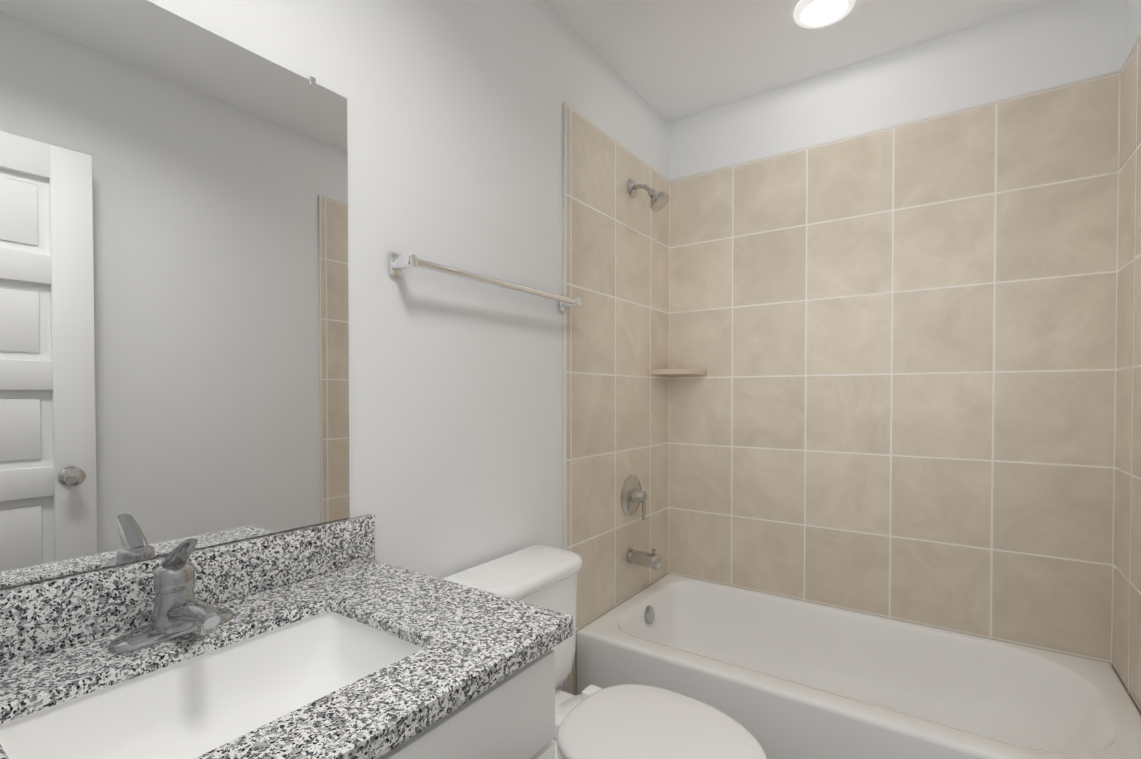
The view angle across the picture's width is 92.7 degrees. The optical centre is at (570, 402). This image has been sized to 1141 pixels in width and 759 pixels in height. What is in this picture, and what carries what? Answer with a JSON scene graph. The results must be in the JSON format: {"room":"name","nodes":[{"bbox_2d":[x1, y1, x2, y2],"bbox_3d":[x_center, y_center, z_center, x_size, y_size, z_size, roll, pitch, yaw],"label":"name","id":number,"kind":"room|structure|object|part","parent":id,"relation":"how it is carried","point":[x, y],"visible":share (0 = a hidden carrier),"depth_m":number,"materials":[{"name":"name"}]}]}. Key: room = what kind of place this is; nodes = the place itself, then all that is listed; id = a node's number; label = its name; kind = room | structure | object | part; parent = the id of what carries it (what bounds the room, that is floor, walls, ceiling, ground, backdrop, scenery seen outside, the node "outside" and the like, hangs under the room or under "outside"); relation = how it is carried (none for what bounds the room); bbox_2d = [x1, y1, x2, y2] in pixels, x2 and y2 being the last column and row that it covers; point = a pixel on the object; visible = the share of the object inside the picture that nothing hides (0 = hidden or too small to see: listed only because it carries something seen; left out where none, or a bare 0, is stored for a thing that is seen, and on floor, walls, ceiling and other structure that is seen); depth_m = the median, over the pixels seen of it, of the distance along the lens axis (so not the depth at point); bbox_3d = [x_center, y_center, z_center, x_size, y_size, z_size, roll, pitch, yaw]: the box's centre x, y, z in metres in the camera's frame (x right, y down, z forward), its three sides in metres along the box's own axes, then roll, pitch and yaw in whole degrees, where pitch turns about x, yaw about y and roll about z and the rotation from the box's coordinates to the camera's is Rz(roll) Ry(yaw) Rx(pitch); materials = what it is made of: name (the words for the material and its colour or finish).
{"room":"bathroom","nodes":[
{"label":"bathroom","id":0,"kind":"room"},
{"bbox_2d":[0,0,667,690],"bbox_3d":[-0.317,-0.075,1.569,0.120,2.460,2.776,1,1,35],"label":"wall","id":1,"kind":"structure","parent":0,"point":[456,160],"depth_m":1.46,"materials":[{"name":"white paint"}]},
{"bbox_2d":[0,0,349,588],"bbox_3d":[-0.737,-0.206,0.853,0.008,0.934,0.857,1,1,35],"label":"mirror","id":2,"kind":"object","parent":1,"relation":"attached to","point":[174,336],"visible":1,"depth_m":0.92,"materials":[{"name":"clear glass"}]},
{"bbox_2d":[389,252,580,311],"bbox_3d":[-0.197,-0.335,1.565,0.075,0.056,0.715,1,1,35],"label":"towel rail","id":3,"kind":"object","parent":1,"relation":"attached to","point":[398,263],"visible":1,"depth_m":1.41,"materials":[{"name":"silver metal"}]},
{"bbox_2d":[563,102,668,691],"bbox_3d":[0.211,0.049,2.208,0.014,2.169,0.810,1,1,35],"label":"trim","id":4,"kind":"structure","parent":1,"relation":"attached to","point":[565,105],"depth_m":1.87,"materials":[{"name":"white"}]},
{"bbox_2d":[567,106,668,695],"bbox_3d":[0.223,0.054,2.228,0.010,2.160,0.840,1,1,35],"label":"wall tile","id":5,"kind":"structure","parent":1,"relation":"attached to","point":[617,332],"depth_m":2.14,"materials":[{"name":"beige tile"}]},
{"bbox_2d":[621,475,646,519],"bbox_3d":[0.280,0.391,2.244,0.069,0.181,0.170,1,1,35],"label":"shower valve","id":6,"kind":"object","parent":5,"relation":"attached to","point":[633,495],"visible":1,"depth_m":2.23,"materials":[{"name":"silver metal"}]},
{"bbox_2d":[627,548,661,569],"bbox_3d":[0.307,0.633,2.228,0.136,0.082,0.060,1,1,35],"label":"tub spout","id":7,"kind":"object","parent":5,"relation":"attached to","point":[653,560],"visible":1,"depth_m":2.21,"materials":[{"name":"silver metal"}]},
{"bbox_2d":[627,179,668,210],"bbox_3d":[0.319,-0.846,2.199,0.164,0.148,0.086,1,1,35],"label":"shower head","id":8,"kind":"object","parent":5,"relation":"attached to","point":[659,201],"visible":1,"depth_m":2.18},
{"bbox_2d":[651,369,705,375],"bbox_3d":[0.485,-0.136,2.429,0.185,0.022,0.185,1,1,35],"label":"corner shelf","id":9,"kind":"object","parent":1,"relation":"attached to","point":[670,372],"visible":1,"depth_m":2.39,"materials":[{"name":"beige ceramic"}]},
{"bbox_2d":[542,0,1057,121],"bbox_3d":[0.359,-1.348,1.078,1.770,0.100,2.776,1,1,35],"label":"ceiling","id":10,"kind":"structure","parent":0,"point":[669,60],"depth_m":1.95,"materials":[{"name":"white paint"}]},
{"bbox_2d":[794,0,855,28],"bbox_3d":[0.837,-1.299,1.796,0.186,0.018,0.186,1,1,35],"label":"ceiling light","id":11,"kind":"object","parent":10,"relation":"attached to","point":[819,11],"depth_m":1.80,"materials":[{"name":"white"}]},
{"bbox_2d":[668,0,1124,181],"bbox_3d":[1.121,-0.084,2.183,1.530,2.460,0.120,1,1,35],"label":"wall","id":12,"kind":"structure","parent":0,"point":[1055,43],"depth_m":1.99,"materials":[{"name":"white paint"}]},
{"bbox_2d":[670,71,1115,181],"bbox_3d":[1.083,-1.029,2.115,1.529,0.009,0.013,1,1,35],"label":"trim","id":13,"kind":"structure","parent":12,"relation":"attached to","point":[1111,73],"depth_m":1.99,"materials":[{"name":"white"}]},
{"bbox_2d":[668,73,1120,665],"bbox_3d":[1.084,0.055,2.132,1.510,2.160,0.010,1,1,35],"label":"wall tile","id":14,"kind":"structure","parent":12,"relation":"attached to","point":[898,345],"depth_m":2.00,"materials":[{"name":"beige tile"}]},
{"bbox_2d":[1124,0,1140,61],"bbox_3d":[1.035,-0.061,0.623,0.120,2.460,2.776,1,1,35],"label":"wall","id":15,"kind":"structure","parent":0,"point":[1132,19],"depth_m":1.62,"materials":[{"name":"white paint"}]},
{"bbox_2d":[1112,35,1140,714],"bbox_3d":[1.468,0.066,1.356,0.010,2.160,0.840,1,1,35],"label":"wall tile","id":16,"kind":"structure","parent":15,"relation":"attached to","point":[1126,652],"depth_m":1.57,"materials":[{"name":"beige tile"}]},
{"bbox_2d":[1116,31,1140,73],"bbox_3d":[1.453,0.062,1.338,0.014,2.169,0.810,1,1,35],"label":"trim","id":17,"kind":"structure","parent":15,"relation":"attached to","point":[1117,72],"depth_m":1.59,"materials":[{"name":"white"}]},
{"bbox_3d":[0.359,1.212,1.114,1.770,0.100,2.776,1,1,35],"label":"floor","id":18,"kind":"structure","parent":0,"visible":0},
{"bbox_2d":[0,514,573,758],"bbox_3d":[-0.486,0.687,0.723,0.582,0.958,0.911,1,1,35],"label":"bathroom vanity","id":19,"kind":"object","parent":18,"relation":"on","point":[333,640],"visible":1,"depth_m":0.83,"materials":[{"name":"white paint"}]},
{"bbox_2d":[107,538,233,653],"bbox_3d":[-0.586,0.286,0.834,0.169,0.159,0.168,1,1,35],"label":"faucet","id":20,"kind":"object","parent":19,"relation":"on","point":[180,623],"depth_m":0.84,"materials":[{"name":"silver metal"}]},
{"bbox_2d":[0,612,423,758],"bbox_3d":[-0.450,0.452,0.741,0.354,0.130,0.498,1,1,35],"label":"sink","id":21,"kind":"object","parent":19,"relation":"in","point":[190,704],"depth_m":0.83,"materials":[{"name":"white ceramic"}]},
{"bbox_2d":[442,545,766,758],"bbox_3d":[0.082,0.803,1.354,0.792,0.708,0.418,1,1,35],"label":"toilet","id":22,"kind":"object","parent":18,"relation":"on","point":[630,721],"visible":0.69,"depth_m":1.34,"materials":[{"name":"white ceramic"}]},
{"bbox_3d":[0.201,0.792,1.270,0.501,0.050,0.392,1,1,35],"label":"seat","id":23,"kind":"part","parent":22,"relation":"part of","materials":[{"name":"white plastic"}]},
{"bbox_2d":[576,573,1140,758],"bbox_3d":[0.858,0.981,1.823,1.506,0.339,0.774,1,1,35],"label":"bathtub","id":24,"kind":"object","parent":18,"relation":"on","point":[778,677],"visible":0.96,"depth_m":1.82,"materials":[{"name":"white ceramic"}]}
]}

